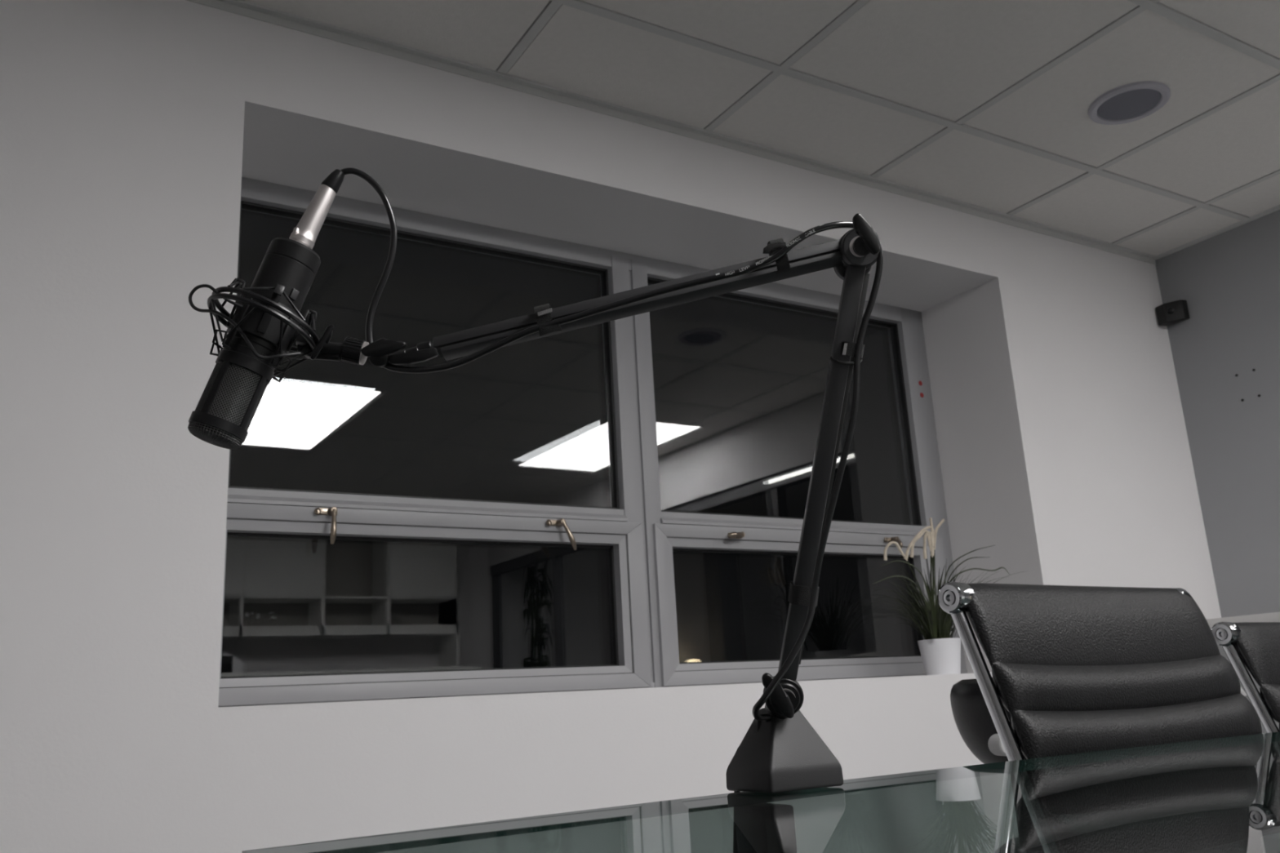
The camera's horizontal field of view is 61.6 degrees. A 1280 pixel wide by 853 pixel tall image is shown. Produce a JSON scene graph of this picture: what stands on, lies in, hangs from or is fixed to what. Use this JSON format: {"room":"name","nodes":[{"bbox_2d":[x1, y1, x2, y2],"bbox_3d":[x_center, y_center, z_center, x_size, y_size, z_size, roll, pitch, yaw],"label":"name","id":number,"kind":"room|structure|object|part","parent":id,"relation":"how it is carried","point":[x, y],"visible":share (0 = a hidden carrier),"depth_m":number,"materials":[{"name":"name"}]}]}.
{"room":"conference room","nodes":[
{"label":"conference room","id":0,"kind":"room"},
{"bbox_2d":[0,0,1221,852],"bbox_3d":[-0.762,0.235,2.272,6.450,2.550,0.420,6,-17,-31],"label":"wall","id":1,"kind":"structure","parent":0,"point":[131,131],"depth_m":2.19,"materials":[{"name":"white paint"}]},
{"bbox_2d":[217,177,967,707],"bbox_3d":[0.015,0.102,2.968,2.317,1.239,0.126,6,-17,-31],"label":"window","id":2,"kind":"structure","parent":1,"relation":"in","point":[640,538],"depth_m":2.86,"materials":[{"name":"grey"}]},
{"bbox_3d":[-0.705,0.223,2.421,0.054,0.089,0.039,6,-17,-31],"label":"handle","id":3,"kind":"part","parent":2,"relation":"part of","materials":[{"name":"gold metal"}]},
{"bbox_3d":[-0.467,0.426,2.576,1.099,0.430,0.066,6,-17,-31],"label":"sash","id":4,"kind":"part","parent":2,"relation":"part of","materials":[{"name":"grey"}]},
{"bbox_3d":[-0.200,0.276,2.736,0.075,0.083,0.033,-2,-15,-4],"label":"handle","id":5,"kind":"part","parent":2,"relation":"part of","materials":[{"name":"gold metal"}]},
{"bbox_3d":[-0.001,0.250,2.932,2.170,0.040,0.074,6,-17,-31],"label":"transom rail","id":6,"kind":"part","parent":2,"relation":"part of","materials":[{"name":"grey"}]},
{"bbox_3d":[0.270,0.304,3.017,0.070,0.020,0.039,6,-17,-31],"label":"handle","id":7,"kind":"part","parent":2,"relation":"part of","materials":[{"name":"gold metal"}]},
{"bbox_3d":[0.504,0.526,3.164,1.102,0.430,0.066,6,-17,-31],"label":"sash","id":8,"kind":"part","parent":2,"relation":"part of","materials":[{"name":"grey"}]},
{"bbox_3d":[0.788,0.360,3.330,0.054,0.042,0.039,6,-17,-31],"label":"handle","id":9,"kind":"part","parent":2,"relation":"part of","materials":[{"name":"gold metal"}]},
{"bbox_2d":[186,0,1158,264],"bbox_3d":[-0.721,-0.886,2.361,6.215,0.042,0.020,6,-17,-31],"label":"trim","id":10,"kind":"structure","parent":1,"relation":"attached to","point":[245,8],"depth_m":2.77,"materials":[{"name":"grey"}]},
{"bbox_2d":[866,517,1023,675],"bbox_3d":[0.858,0.499,3.109,0.521,0.432,0.396,10,-19,-41],"label":"potted grass","id":11,"kind":"object","parent":1,"relation":"on","point":[940,653],"depth_m":3.05,"materials":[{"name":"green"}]},
{"bbox_2d":[917,637,960,675],"bbox_3d":[0.867,0.665,3.091,0.121,0.101,0.121,6,-17,-31],"label":"pot","id":12,"kind":"object","parent":11,"relation":"attached to","point":[940,655],"depth_m":3.05,"materials":[{"name":"white ceramic"}]},
{"bbox_2d":[240,0,1279,255],"bbox_3d":[0.493,-1.536,0.365,6.455,0.121,5.850,6,-17,-31],"label":"ceiling","id":13,"kind":"structure","parent":0,"point":[986,104],"depth_m":2.71,"materials":[{"name":"grey"}]},
{"bbox_2d":[1088,80,1170,124],"bbox_3d":[1.310,-0.864,2.876,0.204,0.012,0.204,6,-17,-31],"label":"ceiling speaker","id":14,"kind":"object","parent":13,"relation":"attached to","point":[1131,102],"visible":1,"depth_m":2.87,"materials":[{"name":"grey plastic"}]},
{"bbox_2d":[1097,88,1160,119],"bbox_3d":[1.310,-0.863,2.876,0.160,0.005,0.160,6,-17,-31],"label":"grille","id":15,"kind":"object","parent":14,"relation":"attached to","point":[1122,104],"depth_m":2.87,"materials":[{"name":"grey metal"}]},
{"bbox_2d":[1155,209,1279,617],"bbox_3d":[3.330,-0.200,1.568,0.103,2.500,5.270,6,-17,-31],"label":"wall","id":16,"kind":"structure","parent":0,"point":[1226,356],"depth_m":3.64,"materials":[{"name":"grey paint"}]},
{"bbox_2d":[1155,299,1190,326],"bbox_3d":[1.901,-0.407,3.841,0.074,0.078,0.087,6,-17,-31],"label":"wall sensor","id":17,"kind":"object","parent":16,"relation":"attached to","point":[1170,313],"visible":1,"depth_m":3.82,"materials":[{"name":"black plastic"}]},
{"bbox_2d":[1155,204,1279,259],"bbox_3d":[3.231,-1.261,1.795,0.019,0.026,5.230,6,-17,-31],"label":"trim","id":18,"kind":"structure","parent":16,"relation":"attached to","point":[1276,208],"depth_m":3.74,"materials":[{"name":"grey"}]},
{"bbox_3d":[2.561,0.987,0.879,10.950,0.060,5.900,6,-17,-31],"label":"floor","id":19,"kind":"structure","parent":0,"visible":0},
{"bbox_2d":[242,731,1279,852],"bbox_3d":[1.052,0.611,0.742,2.338,0.760,1.264,6,-17,-31],"label":"conference table","id":20,"kind":"object","parent":19,"relation":"on","point":[1220,795],"visible":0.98,"depth_m":0.73,"materials":[{"name":"clear glass"}]},
{"bbox_2d":[359,213,879,793],"bbox_3d":[-0.001,0.108,0.885,0.425,0.566,0.237,3,-16,-23],"label":"boom stand","id":21,"kind":"object","parent":20,"relation":"attached to","point":[784,753],"visible":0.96,"depth_m":0.95,"materials":[{"name":"black metal"}]},
{"bbox_2d":[188,277,364,382],"bbox_3d":[-0.313,-0.086,0.932,0.128,0.087,0.098,-7,-15,13],"label":"mount","id":22,"kind":"object","parent":21,"relation":"attached to","point":[265,318],"visible":0.95,"depth_m":0.91,"materials":[{"name":"black metal"}]},
{"bbox_3d":[-0.367,-0.081,0.948,0.006,0.037,0.050,-7,-15,14],"label":"elastic cord","id":23,"kind":"part","parent":22,"relation":"part of","materials":[{"name":"black fabric"}]},
{"bbox_3d":[-0.354,-0.118,0.931,0.013,0.018,0.056,4,-16,-26],"label":"elastic cord","id":24,"kind":"part","parent":22,"relation":"part of","materials":[{"name":"black rubber"}]},
{"bbox_3d":[-0.340,-0.092,0.898,0.049,0.041,0.003,-8,-15,19],"label":"elastic cord","id":25,"kind":"part","parent":22,"relation":"part of","materials":[{"name":"black fabric"}]},
{"bbox_3d":[-0.334,-0.086,0.910,0.089,0.066,0.032,6,-17,-31],"label":"elastic cord","id":26,"kind":"part","parent":22,"relation":"part of","materials":[{"name":"black fabric"}]},
{"bbox_2d":[187,237,320,449],"bbox_3d":[-0.333,-0.073,0.932,0.105,0.188,0.048,-1,-15,-8],"label":"microphone","id":27,"kind":"object","parent":22,"relation":"in","point":[224,414],"visible":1,"depth_m":0.91,"materials":[{"name":"black plastic"}]},
{"bbox_2d":[187,360,268,449],"bbox_3d":[-0.351,-0.019,0.915,0.062,0.076,0.054,6,-17,-31],"label":"grille","id":28,"kind":"object","parent":27,"relation":"attached to","point":[224,414],"depth_m":0.90,"materials":[{"name":"black metal"}]},
{"bbox_2d":[288,288,299,300],"bbox_3d":[-0.300,-0.115,0.931,0.005,0.010,0.008,-11,-17,28],"label":"switch","id":29,"kind":"object","parent":27,"relation":"attached to","point":[294,293],"depth_m":0.93,"materials":[{"name":"grey paint"}]},
{"bbox_3d":[-0.309,-0.105,0.908,0.052,0.030,0.006,5,-16,-27],"label":"elastic cord","id":30,"kind":"part","parent":22,"relation":"part of","materials":[{"name":"black rubber"}]},
{"bbox_3d":[-0.320,-0.060,0.963,0.049,0.032,0.011,-8,-15,19],"label":"elastic cord","id":31,"kind":"part","parent":22,"relation":"part of","materials":[{"name":"black fabric"}]},
{"bbox_3d":[-0.299,-0.068,0.918,0.017,0.033,0.050,-7,-15,14],"label":"elastic cord","id":32,"kind":"part","parent":22,"relation":"part of","materials":[{"name":"black fabric"}]},
{"bbox_3d":[-0.293,-0.088,0.955,0.004,0.027,0.057,4,-16,-26],"label":"elastic cord","id":33,"kind":"part","parent":22,"relation":"part of","materials":[{"name":"black fabric"}]},
{"bbox_3d":[-0.224,-0.064,0.948,0.040,0.024,0.030,-4,-15,4],"label":"wing knob","id":34,"kind":"part","parent":21,"relation":"part of","materials":[{"name":"black plastic"}]},
{"bbox_3d":[-0.216,-0.063,0.958,0.040,0.015,0.013,-3,-15,0],"label":"hinge arm","id":35,"kind":"part","parent":21,"relation":"part of","materials":[{"name":"black plastic"}]},
{"bbox_2d":[533,303,562,336],"bbox_3d":[-0.080,-0.093,0.949,0.024,0.033,0.028,-3,-15,1],"label":"strap","id":36,"kind":"object","parent":21,"relation":"attached to","point":[543,313],"visible":0.97,"depth_m":0.94,"materials":[{"name":"black fabric"}]},
{"bbox_2d":[288,167,883,792],"bbox_3d":[-0.017,0.415,0.899,0.528,1.321,0.226,-4,-15,2],"label":"microphone cable","id":37,"kind":"object","parent":21,"relation":"attached to","point":[308,228],"visible":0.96,"depth_m":0.94,"materials":[{"name":"black rubber"}]},
{"bbox_3d":[0.003,-0.116,0.957,0.379,0.076,0.017,-4,-15,4],"label":"arm","id":38,"kind":"part","parent":21,"relation":"part of","materials":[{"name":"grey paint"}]},
{"bbox_3d":[0.117,0.279,0.983,0.024,0.029,0.027,-6,-15,9],"label":"clamp knob","id":39,"kind":"part","parent":21,"relation":"part of","materials":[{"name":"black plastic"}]},
{"bbox_2d":[762,237,790,275],"bbox_3d":[0.121,-0.150,0.943,0.020,0.033,0.035,-8,-15,18],"label":"strap","id":40,"kind":"object","parent":21,"relation":"attached to","point":[773,246],"visible":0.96,"depth_m":0.93,"materials":[{"name":"black fabric"}]},
{"bbox_3d":[0.122,0.236,0.942,0.034,0.040,0.017,6,-17,-31],"label":"wing knob","id":41,"kind":"part","parent":21,"relation":"part of","materials":[{"name":"black plastic"}]},
{"bbox_2d":[787,581,819,606],"bbox_3d":[0.146,0.150,0.960,0.027,0.025,0.030,-3,-15,-1],"label":"strap","id":42,"kind":"object","parent":21,"relation":"attached to","point":[797,595],"visible":0.72,"depth_m":0.95,"materials":[{"name":"black fabric"}]},
{"bbox_3d":[0.162,0.041,0.957,0.021,0.356,0.148,8,-18,-37],"label":"arm","id":43,"kind":"part","parent":21,"relation":"part of","materials":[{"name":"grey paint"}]},
{"bbox_2d":[830,341,864,364],"bbox_3d":[0.185,-0.064,0.950,0.031,0.027,0.031,6,-17,-31],"label":"strap","id":44,"kind":"object","parent":21,"relation":"attached to","point":[847,348],"visible":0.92,"depth_m":0.94,"materials":[{"name":"black fabric"}]},
{"bbox_2d":[849,235,862,257],"bbox_3d":[0.192,-0.157,0.935,0.018,0.018,0.006,-3,-15,0],"label":"washer","id":45,"kind":"object","parent":21,"relation":"in","point":[855,242],"depth_m":0.93,"materials":[{"name":"silver metal"}]},
{"bbox_3d":[0.195,-0.164,0.926,0.022,0.036,0.025,-3,-15,0],"label":"wing knob","id":46,"kind":"part","parent":21,"relation":"part of","materials":[{"name":"black plastic"}]},
{"bbox_2d":[950,679,1026,764],"bbox_3d":[0.985,0.978,2.331,0.615,0.858,0.456,6,-17,-31],"label":"armchair","id":47,"kind":"object","parent":19,"relation":"on","point":[975,724],"visible":0.12,"depth_m":2.31,"materials":[{"name":"black leather"}]},
{"bbox_2d":[937,582,1262,760],"bbox_3d":[0.808,0.626,1.167,0.575,0.972,0.616,7,-18,-34],"label":"chair","id":48,"kind":"object","parent":19,"relation":"on","point":[1076,669],"visible":0.72,"depth_m":1.40,"materials":[{"name":"black leather"}]},
{"bbox_3d":[0.572,0.392,1.079,0.018,0.504,0.591,7,-18,-34],"label":"rail","id":49,"kind":"part","parent":48,"relation":"part of","materials":[{"name":"silver metal"}]},
{"bbox_2d":[1206,612,1279,733],"bbox_3d":[2.302,0.909,2.634,0.388,1.003,1.818,6,-17,-31],"label":"sideboard","id":50,"kind":"object","parent":19,"relation":"on","point":[1274,616],"visible":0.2,"depth_m":3.16,"materials":[{"name":"white"}]},
{"bbox_2d":[1206,612,1279,629],"bbox_3d":[2.276,0.438,2.757,0.388,0.029,1.818,6,-17,-31],"label":"countertop","id":51,"kind":"structure","parent":50,"relation":"on","point":[1274,616],"depth_m":3.16,"materials":[{"name":"white"}]},
{"bbox_3d":[1.778,0.778,3.177,0.008,0.042,0.027,6,-17,-31],"label":"door handle","id":52,"kind":"part","parent":50,"relation":"part of","materials":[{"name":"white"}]},
{"bbox_3d":[1.809,1.040,3.112,0.018,0.882,0.437,6,-17,-31],"label":"door","id":53,"kind":"part","parent":50,"relation":"part of","materials":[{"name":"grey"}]},
{"bbox_2d":[1210,622,1279,733],"bbox_3d":[1.379,0.730,1.592,0.575,0.924,0.616,7,-18,-34],"label":"chair","id":54,"kind":"object","parent":19,"relation":"on","point":[1255,645],"visible":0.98,"depth_m":1.76,"materials":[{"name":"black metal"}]},
{"bbox_3d":[1.144,0.519,1.498,0.018,0.504,0.591,7,-18,-34],"label":"rail","id":55,"kind":"part","parent":54,"relation":"part of","materials":[{"name":"silver metal"}]},
{"bbox_3d":[1.246,0.554,1.820,0.528,0.452,0.182,7,-18,-34],"label":"backrest","id":56,"kind":"part","parent":54,"relation":"part of","materials":[{"name":"leather"}]}
]}

